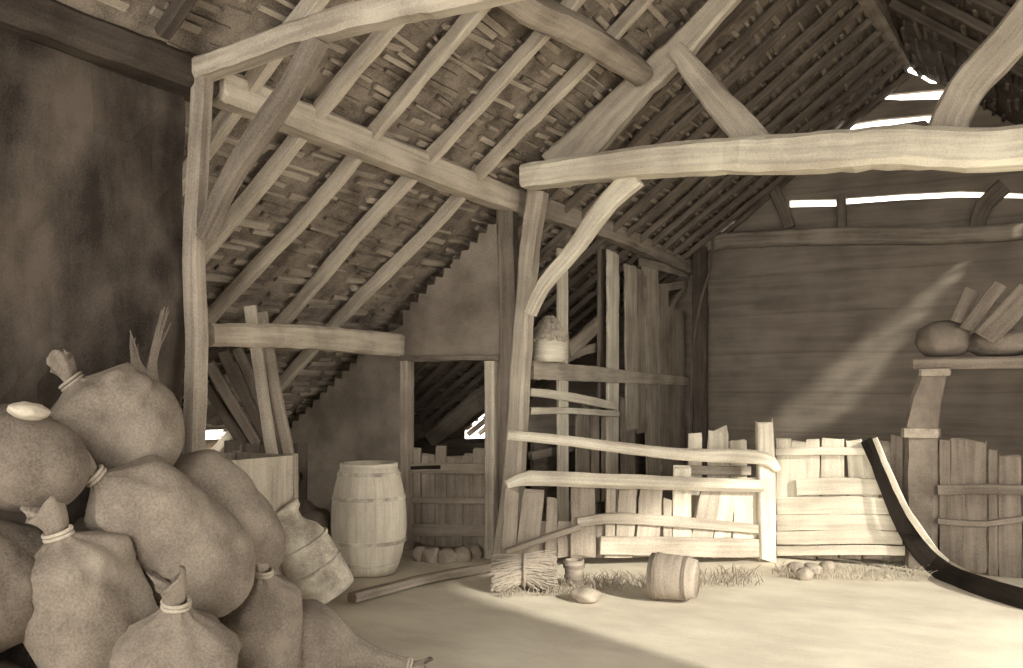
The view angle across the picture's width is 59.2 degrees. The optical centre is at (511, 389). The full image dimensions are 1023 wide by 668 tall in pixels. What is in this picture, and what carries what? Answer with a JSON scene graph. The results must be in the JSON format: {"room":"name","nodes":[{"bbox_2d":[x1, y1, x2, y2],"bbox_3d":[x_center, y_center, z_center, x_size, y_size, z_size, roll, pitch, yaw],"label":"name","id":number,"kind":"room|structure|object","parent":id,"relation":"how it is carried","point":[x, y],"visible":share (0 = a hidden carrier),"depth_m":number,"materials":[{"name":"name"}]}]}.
{"room":"farm building","nodes":[
{"label":"farm building","id":0,"kind":"room"},
{"bbox_2d":[0,28,185,667],"bbox_3d":[-3.492,-0.035,2.610,0.301,3.370,6.180,0,0,29],"label":"wall","id":1,"kind":"structure","parent":0,"point":[91,155],"depth_m":4.68,"materials":[{"name":"paint"}]},
{"bbox_2d":[0,0,218,101],"bbox_3d":[-3.321,-1.821,2.677,0.309,0.216,6.262,0,0,29],"label":"wooden beam","id":2,"kind":"structure","parent":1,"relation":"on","point":[54,24],"depth_m":4.63,"materials":[{"name":"brown wood"}]},
{"bbox_2d":[129,307,170,381],"bbox_3d":[-1.953,-0.170,4.868,0.076,0.580,0.294,0,0,29],"label":"dry grass","id":3,"kind":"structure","parent":1,"relation":"hanging from","point":[151,369],"depth_m":4.85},
{"bbox_2d":[208,323,404,355],"bbox_3d":[-1.548,-0.415,7.225,0.268,0.322,3.837,0,0,10],"label":"cross beam","id":4,"kind":"structure","parent":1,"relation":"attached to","point":[327,339],"depth_m":6.97,"materials":[{"name":"brown wood"}]},
{"bbox_2d":[220,423,464,452],"bbox_3d":[-2.550,1.113,10.251,0.200,1.275,10.140,0,0,29],"label":"wall","id":5,"kind":"structure","parent":0,"point":[459,433],"depth_m":12.43,"materials":[{"name":"brown paint"}]},
{"bbox_2d":[290,224,499,527],"bbox_3d":[-1.384,-0.015,9.354,3.210,3.430,0.160,0,0,29],"label":"wall","id":6,"kind":"structure","parent":0,"point":[357,418],"depth_m":9.17,"materials":[{"name":"brown paint"}]},
{"bbox_2d":[400,361,413,550],"bbox_3d":[-1.051,0.654,9.043,0.097,1.891,0.150,0,0,29],"label":"trim","id":7,"kind":"structure","parent":6,"relation":"attached to","point":[406,367],"depth_m":8.99,"materials":[{"name":"brown wood"}]},
{"bbox_2d":[410,445,484,549],"bbox_3d":[-0.610,1.056,8.845,0.921,1.008,0.086,0,0,29],"label":"door","id":8,"kind":"structure","parent":6,"relation":"in","point":[457,519],"depth_m":8.85,"materials":[{"name":"brown wood"}]},
{"bbox_2d":[397,355,499,360],"bbox_3d":[-0.617,-0.313,8.803,1.163,0.071,0.127,0,0,29],"label":"trim","id":9,"kind":"structure","parent":6,"relation":"attached to","point":[401,357],"depth_m":8.73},
{"bbox_2d":[484,361,497,559],"bbox_3d":[-0.185,0.662,8.565,0.107,1.876,0.149,0,0,29],"label":"trim","id":10,"kind":"structure","parent":6,"relation":"attached to","point":[490,367],"depth_m":8.50,"materials":[{"name":"brown wood"}]},
{"bbox_2d":[424,386,484,445],"bbox_3d":[-0.628,0.311,11.208,0.267,0.810,1.229,0,0,-44],"label":"beam","id":11,"kind":"structure","parent":0,"point":[474,402],"depth_m":11.12,"materials":[{"name":"brown wood"}]},
{"bbox_2d":[57,0,907,448],"bbox_3d":[-1.226,-1.789,6.625,6.254,4.913,15.400,0,0,29],"label":"ceiling","id":12,"kind":"structure","parent":0,"point":[210,25],"depth_m":7.61,"materials":[{"name":"wood"}]},
{"bbox_2d":[154,0,197,40],"bbox_3d":[-0.647,-2.997,4.132,2.851,2.252,0.093,0,0,29],"label":"rafter","id":13,"kind":"object","parent":12,"relation":"attached to","point":[177,11],"visible":1,"depth_m":4.74,"materials":[{"name":"brown wood"}]},
{"bbox_2d":[182,0,329,196],"bbox_3d":[-1.750,-1.698,5.573,6.193,4.863,0.131,0,0,29],"label":"rafter","id":14,"kind":"object","parent":12,"relation":"attached to","point":[224,122],"visible":0.2,"depth_m":5.43,"materials":[{"name":"brown wood"}]},
{"bbox_2d":[205,24,405,264],"bbox_3d":[-1.454,-1.700,6.112,6.196,4.862,0.134,0,0,29],"label":"rafter","id":15,"kind":"object","parent":12,"relation":"attached to","point":[372,47],"visible":0.3,"depth_m":6.08,"materials":[{"name":"brown wood"}]},
{"bbox_2d":[184,8,491,358],"bbox_3d":[-1.175,-1.698,6.617,6.194,4.861,0.150,0,0,29],"label":"rafter","id":16,"kind":"object","parent":12,"relation":"attached to","point":[397,104],"visible":0.63,"depth_m":6.65,"materials":[{"name":"brown wood"}]},
{"bbox_2d":[207,0,585,411],"bbox_3d":[-0.819,-1.699,7.260,6.195,4.860,0.141,0,0,29],"label":"rafter","id":17,"kind":"object","parent":12,"relation":"attached to","point":[520,58],"visible":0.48,"depth_m":7.21,"materials":[{"name":"brown wood"}]},
{"bbox_2d":[211,0,653,452],"bbox_3d":[-0.464,-1.700,7.898,6.195,4.866,0.148,0,0,29],"label":"rafter","id":18,"kind":"object","parent":12,"relation":"attached to","point":[636,8],"visible":0.7,"depth_m":7.90,"materials":[{"name":"brown wood"}]},
{"bbox_2d":[497,0,652,86],"bbox_3d":[0.173,-2.649,6.156,0.276,0.393,3.624,0,0,31],"label":"wooden beam","id":19,"kind":"structure","parent":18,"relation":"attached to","point":[550,18],"depth_m":6.57,"materials":[{"name":"brown wood"}]},
{"bbox_2d":[544,199,581,231],"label":"plate","id":20,"kind":"object","parent":12,"relation":"on","point":[556,215],"depth_m":9.27,"materials":[{"name":"brown wood"}]},
{"bbox_2d":[414,0,821,376],"bbox_3d":[0.579,-1.705,9.786,6.180,4.844,0.099,0,0,26],"label":"rafter","id":21,"kind":"object","parent":12,"relation":"attached to","point":[803,11],"visible":0.38,"depth_m":8.98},
{"bbox_2d":[414,0,849,396],"bbox_3d":[0.795,-1.705,10.182,6.187,4.842,0.096,0,0,26],"label":"rafter","id":22,"kind":"object","parent":12,"relation":"attached to","point":[839,4],"visible":0.33,"depth_m":9.33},
{"bbox_2d":[518,0,756,230],"bbox_3d":[0.144,-1.706,9.008,6.173,4.838,0.112,0,0,28],"label":"rafter","id":23,"kind":"object","parent":12,"relation":"attached to","point":[744,5],"visible":0.27,"depth_m":8.14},
{"bbox_2d":[414,4,863,411],"bbox_3d":[0.999,-1.704,10.550,6.189,4.839,0.099,0,0,25],"label":"rafter","id":24,"kind":"object","parent":12,"relation":"attached to","point":[857,10],"visible":0.55,"depth_m":10.15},
{"bbox_2d":[414,6,886,425],"bbox_3d":[1.201,-1.704,10.911,6.196,4.833,0.084,0,0,24],"label":"rafter","id":25,"kind":"object","parent":12,"relation":"attached to","point":[867,23],"visible":0.66,"depth_m":10.61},
{"bbox_2d":[519,0,790,248],"bbox_3d":[0.361,-1.705,9.399,6.179,4.841,0.100,0,0,27],"label":"rafter","id":26,"kind":"object","parent":12,"relation":"attached to","point":[778,5],"visible":0.41,"depth_m":8.70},
{"bbox_2d":[421,23,891,430],"bbox_3d":[1.401,-1.706,11.276,6.200,4.842,0.098,0,0,24],"label":"rafter","id":27,"kind":"object","parent":12,"relation":"attached to","point":[860,48],"visible":0.67,"depth_m":10.92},
{"bbox_2d":[465,61,904,428],"bbox_3d":[2.021,-1.708,12.400,6.235,4.839,0.104,0,0,21],"label":"rafter","id":28,"kind":"object","parent":12,"relation":"attached to","point":[899,65],"visible":0.52,"depth_m":11.96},
{"bbox_2d":[479,41,893,387],"bbox_3d":[1.604,-1.702,11.640,6.211,4.839,0.086,0,0,23],"label":"rafter","id":29,"kind":"object","parent":12,"relation":"attached to","point":[877,51],"visible":0.56,"depth_m":11.17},
{"bbox_2d":[466,73,908,435],"bbox_3d":[2.244,-1.707,12.801,6.250,4.842,0.112,0,0,20],"label":"rafter","id":30,"kind":"object","parent":12,"relation":"attached to","point":[903,77],"visible":0.53,"depth_m":12.38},
{"bbox_2d":[690,238,712,432],"bbox_3d":[2.678,-0.363,12.693,0.342,3.705,0.038,0,0,29],"label":"rope","id":31,"kind":"object","parent":30,"relation":"hanging from","point":[711,256],"visible":0.82,"depth_m":12.73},
{"bbox_2d":[478,81,904,434],"bbox_3d":[2.373,-1.704,13.049,6.207,4.839,0.324,0,0,23],"label":"rafter","id":32,"kind":"object","parent":12,"relation":"attached to","point":[746,215],"visible":0.41,"depth_m":12.73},
{"bbox_2d":[568,51,900,331],"bbox_3d":[1.810,-1.706,12.014,6.226,4.846,0.107,0,0,22],"label":"rafter","id":33,"kind":"object","parent":12,"relation":"attached to","point":[893,55],"visible":0.49,"depth_m":11.56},
{"bbox_2d":[326,497,1022,667],"bbox_3d":[2.519,1.612,6.607,16.000,0.020,20.000,0,0,29],"label":"floor","id":34,"kind":"structure","parent":0,"point":[778,622],"depth_m":6.27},
{"bbox_2d":[0,658,21,667],"bbox_3d":[-2.304,1.312,3.564,0.613,0.569,0.800,0,0,29],"label":"sack","id":35,"kind":"object","parent":34,"relation":"on","point":[4,663],"visible":1,"depth_m":3.73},
{"bbox_2d":[0,519,43,652],"bbox_3d":[-2.180,0.822,3.667,0.575,0.562,0.750,0,0,29],"label":"sack","id":36,"kind":"object","parent":35,"relation":"on","point":[19,542],"visible":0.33,"depth_m":3.58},
{"bbox_2d":[0,403,90,511],"bbox_3d":[-2.077,0.287,3.799,0.555,0.468,0.409,0,0,-17],"label":"sack","id":37,"kind":"object","parent":36,"relation":"on","point":[44,458],"visible":0.88,"depth_m":3.69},
{"bbox_2d":[7,401,50,420],"bbox_3d":[-1.944,0.084,3.619,0.155,0.077,0.145,0,0,29],"label":"cloth","id":38,"kind":"object","parent":37,"relation":"on","point":[24,410],"visible":1,"depth_m":3.57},
{"bbox_2d":[26,654,37,667],"bbox_3d":[-1.921,1.315,4.209,0.636,0.561,0.700,0,0,29],"label":"sack","id":39,"kind":"object","parent":34,"relation":"on","point":[30,663],"visible":0.02,"depth_m":4.03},
{"bbox_2d":[20,495,159,667],"bbox_3d":[-1.815,0.943,3.866,0.601,1.035,0.648,0,0,29],"label":"sack","id":40,"kind":"object","parent":39,"relation":"on","point":[88,587],"visible":0.88,"depth_m":3.64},
{"bbox_2d":[84,451,255,617],"bbox_3d":[-1.584,0.663,4.138,0.815,0.831,0.459,0,0,-34],"label":"sack","id":41,"kind":"object","parent":40,"relation":"on","point":[170,522],"visible":0.83,"depth_m":3.98,"materials":[{"name":"fabric"}]},
{"bbox_2d":[73,516,159,607],"bbox_3d":[-1.847,0.829,4.397,0.569,0.556,0.700,0,0,29],"label":"sack","id":42,"kind":"object","parent":39,"relation":"on","point":[79,525],"visible":0.02,"depth_m":4.22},
{"bbox_2d":[46,347,184,468],"bbox_3d":[-1.914,0.151,4.317,0.653,0.715,0.521,0,0,-19],"label":"sack","id":43,"kind":"object","parent":42,"relation":"on","point":[121,415],"visible":0.77,"depth_m":4.14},
{"bbox_2d":[110,565,240,667],"bbox_3d":[-1.414,1.156,3.762,0.597,0.879,0.551,0,0,29],"label":"sack","id":44,"kind":"object","parent":34,"relation":"on","point":[177,635],"visible":1,"depth_m":3.63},
{"bbox_2d":[182,76,213,454],"bbox_3d":[-1.804,-0.148,5.184,0.197,3.497,0.107,0,0,29],"label":"post","id":45,"kind":"object","parent":34,"relation":"on","point":[201,96],"visible":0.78,"depth_m":5.15,"materials":[{"name":"brown wood"}]},
{"bbox_2d":[195,37,328,241],"bbox_3d":[-1.385,-1.373,4.953,0.923,1.041,0.106,0,0,29],"label":"brace","id":46,"kind":"object","parent":45,"relation":"attached to","point":[282,100],"visible":0.97,"depth_m":4.91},
{"bbox_2d":[192,0,521,80],"bbox_3d":[0.886,-1.805,3.693,6.458,0.414,0.150,0,0,29],"label":"tie beam","id":47,"kind":"structure","parent":45,"relation":"on","point":[358,17],"depth_m":4.65,"materials":[{"name":"brown wood"}]},
{"bbox_2d":[221,451,297,575],"bbox_3d":[-2.014,1.030,6.351,0.678,1.140,0.794,0,0,29],"label":"bin","id":48,"kind":"object","parent":34,"relation":"on","point":[275,476],"visible":0.12,"depth_m":6.35,"materials":[{"name":"brown wood"}]},
{"bbox_2d":[218,561,302,667],"bbox_3d":[-1.319,1.175,4.657,0.519,0.834,0.534,0,0,29],"label":"sack","id":49,"kind":"object","parent":34,"relation":"on","point":[268,624],"visible":0.69,"depth_m":4.47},
{"bbox_2d":[173,449,285,571],"bbox_3d":[-1.514,0.606,4.635,0.665,0.763,0.474,0,0,-3],"label":"sack","id":50,"kind":"object","parent":49,"relation":"on","point":[230,486],"visible":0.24,"depth_m":4.52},
{"bbox_2d":[224,440,307,503],"bbox_3d":[-2.215,1.027,8.145,0.740,1.165,0.101,0,0,-29],"label":"fence","id":51,"kind":"object","parent":34,"relation":"on","point":[301,449],"visible":0.12,"depth_m":8.29,"materials":[{"name":"brown wood"}]},
{"bbox_2d":[207,381,246,444],"bbox_3d":[-2.543,0.211,7.978,0.397,0.575,0.088,0,0,-19],"label":"leaning pole","id":52,"kind":"object","parent":51,"relation":"on","point":[217,402],"visible":0.91,"depth_m":7.95,"materials":[{"name":"brown wood"}]},
{"bbox_2d":[208,359,260,444],"bbox_3d":[-2.439,0.120,7.870,0.105,0.774,0.613,0,0,31],"label":"leaning pole","id":53,"kind":"object","parent":51,"relation":"on","point":[214,373],"visible":0.94,"depth_m":7.84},
{"bbox_2d":[217,347,263,444],"bbox_3d":[-2.329,0.072,7.891,0.103,0.876,0.682,0,0,23],"label":"leaning pole","id":54,"kind":"object","parent":51,"relation":"on","point":[224,354],"visible":0.83,"depth_m":7.80,"materials":[{"name":"brown wood"}]},
{"bbox_2d":[231,347,279,445],"bbox_3d":[-2.239,0.058,7.969,0.105,0.906,0.667,0,0,24],"label":"leaning pole","id":55,"kind":"object","parent":51,"relation":"on","point":[239,354],"visible":0.47,"depth_m":7.80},
{"bbox_2d":[276,499,353,603],"bbox_3d":[-1.473,1.181,6.504,0.656,0.796,0.436,0,0,-16],"label":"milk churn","id":56,"kind":"object","parent":34,"relation":"on","point":[312,559],"visible":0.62,"depth_m":6.34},
{"bbox_2d":[299,500,331,537],"bbox_3d":[-1.759,1.290,7.905,0.432,0.640,0.410,0,0,29],"label":"sack","id":57,"kind":"object","parent":34,"relation":"on","point":[308,510],"visible":0.29,"depth_m":7.83,"materials":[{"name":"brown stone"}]},
{"bbox_2d":[300,599,432,667],"bbox_3d":[-0.919,1.343,4.918,0.974,0.443,0.386,0,0,-20],"label":"sack","id":58,"kind":"object","parent":34,"relation":"on","point":[327,641],"visible":0.61,"depth_m":4.76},
{"bbox_2d":[331,460,406,577],"bbox_3d":[-1.252,1.119,7.912,0.659,0.961,0.659,0,0,29],"label":"barrel","id":59,"kind":"object","parent":34,"relation":"on","point":[369,515],"visible":0.91,"depth_m":7.66,"materials":[{"name":"brown wood"}]},
{"bbox_2d":[411,545,426,561],"bbox_3d":[-0.862,1.567,8.529,0.168,0.192,0.197,0,0,29],"label":"cobblestones","id":60,"kind":"object","parent":34,"relation":"on","point":[417,552],"visible":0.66,"depth_m":8.46,"materials":[{"name":"stone"}]},
{"bbox_2d":[347,562,491,602],"bbox_3d":[-0.705,1.560,7.388,0.164,0.074,1.619,0,0,40],"label":"pole","id":61,"kind":"object","parent":34,"relation":"on","point":[364,594],"visible":0.96,"depth_m":7.30,"materials":[{"name":"brown wood"}]},
{"bbox_2d":[422,546,440,562],"bbox_3d":[-0.744,1.569,8.473,0.200,0.189,0.209,0,0,-42],"label":"cobblestones","id":62,"kind":"object","parent":34,"relation":"on","point":[429,555],"visible":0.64,"depth_m":8.39,"materials":[{"name":"stone"}]},
{"bbox_2d":[437,548,457,563],"bbox_3d":[-0.605,1.563,8.423,0.205,0.179,0.214,0,0,-35],"label":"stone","id":63,"kind":"object","parent":34,"relation":"on","point":[446,555],"visible":0.92,"depth_m":8.35,"materials":[{"name":"stone"}]},
{"bbox_2d":[454,546,471,562],"bbox_3d":[-0.473,1.562,8.472,0.202,0.185,0.193,0,0,-2],"label":"cobblestones","id":64,"kind":"object","parent":34,"relation":"on","point":[464,554],"visible":0.69,"depth_m":8.40,"materials":[{"name":"stone"}]},
{"bbox_2d":[417,437,530,496],"bbox_3d":[-0.491,1.121,11.781,1.456,0.982,0.305,0,0,13],"label":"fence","id":65,"kind":"object","parent":34,"relation":"on","point":[455,446],"visible":0.21,"depth_m":11.69,"materials":[{"name":"brown wood"}]},
{"bbox_2d":[468,544,482,558],"bbox_3d":[-0.353,1.571,8.617,0.183,0.199,0.181,0,0,29],"label":"cobblestones","id":66,"kind":"object","parent":34,"relation":"on","point":[476,549],"visible":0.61,"depth_m":8.56,"materials":[{"name":"stone"}]},
{"bbox_2d":[496,210,518,504],"bbox_3d":[-0.025,-0.051,8.532,0.219,3.304,0.162,0,0,29],"label":"post","id":67,"kind":"object","parent":34,"relation":"on","point":[506,221],"visible":0.59,"depth_m":8.47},
{"bbox_2d":[212,73,525,216],"bbox_3d":[-0.823,-1.788,7.013,0.215,0.237,3.896,0,0,29],"label":"wooden beam","id":68,"kind":"structure","parent":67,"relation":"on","point":[337,133],"depth_m":6.54,"materials":[{"name":"brown wood"}]},
{"bbox_2d":[491,190,548,561],"bbox_3d":[0.082,-0.115,8.359,0.470,3.478,0.345,0,0,29],"label":"post","id":69,"kind":"object","parent":34,"relation":"on","point":[536,201],"visible":0.8,"depth_m":8.37,"materials":[{"name":"brown wood"}]},
{"bbox_2d":[519,124,1022,190],"bbox_3d":[2.782,-1.802,6.725,6.061,0.505,0.280,0,0,29],"label":"tie beam","id":70,"kind":"structure","parent":69,"relation":"on","point":[899,146],"depth_m":6.89,"materials":[{"name":"brown wood"}]},
{"bbox_2d":[524,177,643,316],"bbox_3d":[0.627,-1.297,7.977,1.134,1.250,0.126,0,0,29],"label":"brace","id":71,"kind":"object","parent":70,"relation":"attached to","point":[618,191],"visible":0.95,"depth_m":7.92,"materials":[{"name":"brown wood"}]},
{"bbox_2d":[542,0,741,187],"bbox_3d":[1.454,-2.974,7.689,2.648,2.240,0.149,0,0,29],"label":"rafter","id":72,"kind":"object","parent":70,"relation":"on","point":[599,127],"visible":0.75,"depth_m":7.85,"materials":[{"name":"brown wood"}]},
{"bbox_2d":[667,42,769,136],"bbox_3d":[1.731,-2.401,7.478,0.887,1.072,0.162,0,0,29],"label":"strut","id":73,"kind":"object","parent":70,"relation":"on","point":[731,115],"visible":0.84,"depth_m":7.43,"materials":[{"name":"brown wood"}]},
{"bbox_2d":[928,0,1022,126],"bbox_3d":[3.464,-2.339,6.518,0.826,0.982,0.191,0,0,29],"label":"strut","id":74,"kind":"object","parent":70,"relation":"attached to","point":[957,105],"visible":0.88,"depth_m":6.47,"materials":[{"name":"brown wood"}]},
{"bbox_2d":[490,550,558,591],"bbox_3d":[0.100,1.434,7.200,0.541,0.312,0.314,0,0,1],"label":"sheaf","id":75,"kind":"object","parent":34,"relation":"on","point":[528,569],"visible":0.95,"depth_m":7.09,"materials":[{"name":"beige plant"}]},
{"bbox_2d":[563,558,584,585],"bbox_3d":[0.515,1.500,7.423,0.182,0.200,0.182,0,0,29],"label":"bucket","id":76,"kind":"object","parent":34,"relation":"on","point":[573,567],"visible":0.96,"depth_m":7.36,"materials":[{"name":"brown wood"}]},
{"bbox_2d":[570,586,601,603],"bbox_3d":[0.571,1.560,6.856,0.255,0.123,0.211,0,0,29],"label":"stone","id":77,"kind":"object","parent":34,"relation":"on","point":[583,594],"visible":1,"depth_m":6.78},
{"bbox_2d":[528,248,689,520],"bbox_3d":[1.387,-0.058,11.134,0.313,3.389,5.494,0,0,29],"label":"wall","id":78,"kind":"structure","parent":34,"relation":"on","point":[653,404],"depth_m":10.77,"materials":[{"name":"brown wood"}]},
{"bbox_2d":[532,316,569,361],"bbox_3d":[0.368,-0.500,8.832,0.402,0.451,0.402,0,0,29],"label":"straw basket","id":79,"kind":"object","parent":78,"relation":"hanging from","point":[549,337],"visible":0.96,"depth_m":8.69,"materials":[{"name":"beige wicker"}]},
{"bbox_2d":[595,220,692,274],"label":"plate","id":80,"kind":"object","parent":78,"relation":"on","point":[655,253],"depth_m":11.33,"materials":[{"name":"brown wood"}]},
{"bbox_2d":[494,563,763,597],"bbox_3d":[1.025,1.549,7.379,2.442,0.114,0.563,0,0,-12],"label":"litter","id":81,"kind":"object","parent":34,"relation":"on","point":[614,579],"visible":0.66,"depth_m":7.34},
{"bbox_2d":[500,465,764,558],"bbox_3d":[1.157,1.140,8.229,2.539,0.896,0.189,0,0,-9],"label":"front hurdle","id":82,"kind":"object","parent":34,"relation":"on","point":[724,524],"visible":0.96,"depth_m":8.22,"materials":[{"name":"brown wood"}]},
{"bbox_2d":[646,552,699,600],"bbox_3d":[1.238,1.425,6.857,0.340,0.359,0.359,0,0,24],"label":"tub","id":83,"kind":"object","parent":34,"relation":"on","point":[668,576],"visible":1,"depth_m":6.74,"materials":[{"name":"brown wood"}]},
{"bbox_2d":[692,247,708,477],"bbox_3d":[2.704,-0.218,12.907,0.216,3.637,0.171,0,0,29],"label":"post","id":84,"kind":"object","parent":34,"relation":"on","point":[700,257],"visible":0.69,"depth_m":12.84,"materials":[{"name":"brown wood"}]},
{"bbox_2d":[702,223,1022,251],"bbox_3d":[5.328,-2.038,11.544,6.280,0.393,0.172,0,0,29],"label":"tie beam","id":85,"kind":"structure","parent":84,"relation":"on","point":[850,235],"depth_m":11.82,"materials":[{"name":"brown wood"}]},
{"bbox_2d":[768,185,794,228],"bbox_3d":[3.604,-2.718,12.523,0.669,1.023,0.106,0,0,29],"label":"brace","id":86,"kind":"object","parent":85,"relation":"on","point":[776,194],"visible":0.52,"depth_m":12.40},
{"bbox_2d":[836,195,846,226],"bbox_3d":[4.438,-2.394,12.107,0.137,0.435,0.104,0,0,29],"label":"stud","id":87,"kind":"object","parent":85,"relation":"on","point":[841,207],"visible":0.88,"depth_m":12.06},
{"bbox_2d":[969,180,1010,225],"bbox_3d":[5.954,-2.297,11.220,0.470,0.622,0.106,0,0,29],"label":"brace","id":88,"kind":"object","parent":85,"relation":"attached to","point":[983,206],"visible":0.95,"depth_m":11.19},
{"bbox_2d":[688,425,750,517],"bbox_3d":[2.001,0.952,8.738,0.656,1.223,0.082,0,0,-9],"label":"gate","id":89,"kind":"object","parent":34,"relation":"on","point":[717,439],"visible":0.36,"depth_m":8.74,"materials":[{"name":"brown wood"}]},
{"bbox_2d":[755,418,775,561],"bbox_3d":[2.380,0.938,8.422,0.194,1.360,0.086,0,0,-9],"label":"stake","id":90,"kind":"object","parent":34,"relation":"on","point":[764,432],"visible":0.94,"depth_m":8.38,"materials":[{"name":"brown wood"}]},
{"bbox_2d":[506,430,779,471],"bbox_3d":[1.233,0.559,8.147,2.590,0.412,0.087,0,0,-10],"label":"pole","id":91,"kind":"object","parent":90,"relation":"attached to","point":[747,456],"visible":1,"depth_m":8.13,"materials":[{"name":"brown wood"}]},
{"bbox_2d":[796,567,813,580],"bbox_3d":[2.498,1.568,7.660,0.146,0.120,0.130,0,0,29],"label":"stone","id":92,"kind":"object","parent":34,"relation":"on","point":[803,573],"visible":1,"depth_m":7.62,"materials":[{"name":"stone"}]},
{"bbox_2d":[776,438,904,559],"bbox_3d":[3.028,1.024,8.348,1.155,1.158,0.091,0,0,29],"label":"fence","id":93,"kind":"object","parent":34,"relation":"on","point":[852,521],"visible":0.97,"depth_m":8.36,"materials":[{"name":"brown wood"}]},
{"bbox_2d":[772,559,937,580],"bbox_3d":[2.927,1.553,7.759,1.366,0.104,0.498,0,0,8],"label":"grass tufts","id":94,"kind":"object","parent":34,"relation":"on","point":[874,571],"visible":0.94,"depth_m":7.71,"materials":[{"name":"plant"}]},
{"bbox_2d":[879,434,903,561],"bbox_3d":[3.482,0.991,8.245,0.210,1.173,0.030,0,0,29],"label":"fence","id":95,"kind":"object","parent":34,"relation":"on","point":[893,449],"visible":0.37,"depth_m":8.22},
{"bbox_2d":[901,369,951,568],"bbox_3d":[3.755,0.704,8.148,0.409,1.793,0.314,0,0,29],"label":"pillar","id":96,"kind":"structure","parent":34,"relation":"on","point":[921,432],"depth_m":8.04,"materials":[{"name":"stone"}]},
{"bbox_2d":[913,357,1022,369],"bbox_3d":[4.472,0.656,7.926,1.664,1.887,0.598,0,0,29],"label":"shelf","id":97,"kind":"object","parent":96,"relation":"on","point":[971,363],"visible":0.98,"depth_m":7.86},
{"bbox_2d":[915,320,969,356],"bbox_3d":[3.928,-0.473,8.201,0.466,0.332,0.402,0,0,29],"label":"sack","id":98,"kind":"object","parent":97,"relation":"on","point":[944,338],"visible":0.92,"depth_m":8.06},
{"bbox_2d":[950,287,978,323],"bbox_3d":[4.063,-0.757,8.071,0.247,0.350,0.098,0,0,-14],"label":"board","id":99,"kind":"object","parent":98,"relation":"on","point":[964,306],"visible":1,"depth_m":8.06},
{"bbox_2d":[967,329,1022,355],"bbox_3d":[4.344,-0.426,7.978,0.622,0.249,0.410,0,0,29],"label":"sack","id":100,"kind":"object","parent":97,"relation":"on","point":[1010,343],"visible":0.84,"depth_m":7.84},
{"bbox_2d":[960,281,1005,332],"bbox_3d":[4.166,-0.730,7.958,0.375,0.465,0.061,0,0,8],"label":"board","id":101,"kind":"object","parent":100,"relation":"on","point":[996,289],"visible":1,"depth_m":7.94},
{"bbox_2d":[975,283,1022,344],"bbox_3d":[4.312,-0.661,7.822,0.505,0.541,0.069,0,0,13],"label":"board","id":102,"kind":"object","parent":100,"relation":"on","point":[1010,310],"visible":1,"depth_m":7.81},
{"bbox_2d":[861,438,1022,609],"bbox_3d":[3.650,1.040,7.422,0.368,1.215,1.830,0,0,-20],"label":"bent timber","id":103,"kind":"object","parent":34,"relation":"on","point":[1011,595],"visible":0.87,"depth_m":7.80,"materials":[{"name":"brown wood"}]},
{"bbox_2d":[872,437,1022,587],"bbox_3d":[3.825,0.998,7.537,0.498,1.150,1.540,0,0,-28],"label":"batten","id":104,"kind":"object","parent":103,"relation":"attached to","point":[894,484],"visible":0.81,"depth_m":7.92,"materials":[{"name":"brown wood"}]},
{"bbox_2d":[937,438,1022,577],"bbox_3d":[4.140,1.016,7.797,0.812,1.189,0.077,0,0,29],"label":"fence","id":105,"kind":"object","parent":34,"relation":"on","point":[963,489],"visible":0.97,"depth_m":7.84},
{"bbox_3d":[-1.795,1.070,6.951,0.255,1.060,0.262,0,0,29],"label":"block","id":106,"kind":"object","parent":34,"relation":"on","visible":0},
{"bbox_2d":[244,305,277,453],"bbox_3d":[-1.898,-0.060,6.836,0.276,1.161,0.104,0,0,-42],"label":"prop","id":107,"kind":"object","parent":106,"relation":"on","point":[257,356],"visible":0.8,"depth_m":6.81,"materials":[{"name":"brown wood"}]},
{"bbox_2d":[257,311,293,454],"bbox_3d":[-1.809,-0.035,6.896,0.327,1.131,0.105,0,0,-42],"label":"prop","id":108,"kind":"object","parent":106,"relation":"on","point":[275,391],"visible":0.73,"depth_m":6.87,"materials":[{"name":"brown wood"}]},
{"bbox_2d":[528,72,1022,518],"bbox_3d":[4.325,-1.230,12.289,10.550,5.861,0.090,0,0,29],"label":"wall","id":109,"kind":"structure","parent":0,"point":[816,341],"depth_m":12.09,"materials":[{"name":"wood"}]},
{"bbox_2d":[885,0,911,68],"bbox_3d":[1.515,-4.217,5.106,0.600,0.340,15.400,0,0,29],"label":"ceiling","id":110,"kind":"structure","parent":0,"point":[893,16],"depth_m":10.37,"materials":[{"name":"wood"}]},
{"bbox_2d":[857,0,909,64],"bbox_3d":[4.089,-4.078,9.961,0.207,0.319,3.422,0,0,32],"label":"ridge piece","id":111,"kind":"object","parent":110,"relation":"attached to","point":[873,9],"visible":0.85,"depth_m":9.92,"materials":[{"name":"brown wood"}]},
{"bbox_2d":[894,0,1022,124],"bbox_3d":[3.075,-2.848,4.241,3.555,2.794,15.400,0,0,29],"label":"ceiling","id":112,"kind":"structure","parent":0,"point":[932,55],"depth_m":10.19,"materials":[{"name":"wood"}]},
{"bbox_2d":[889,0,1022,77],"bbox_3d":[5.518,-2.782,8.718,3.456,2.726,0.097,0,0,29],"label":"rafter","id":113,"kind":"object","parent":112,"relation":"attached to","point":[901,7],"visible":0.73,"depth_m":9.29,"materials":[{"name":"brown wood"}]},
{"bbox_2d":[918,0,995,36],"bbox_3d":[5.179,-2.781,8.105,3.458,2.724,0.097,0,0,29],"label":"rafter","id":114,"kind":"object","parent":112,"relation":"attached to","point":[959,15],"visible":0.66,"depth_m":8.56,"materials":[{"name":"brown wood"}]},
{"bbox_2d":[968,0,1010,17],"bbox_3d":[4.840,-2.782,7.493,3.457,2.726,0.097,0,0,29],"label":"rafter","id":115,"kind":"object","parent":112,"relation":"attached to","point":[996,7],"visible":0.55,"depth_m":7.81,"materials":[{"name":"brown wood"}]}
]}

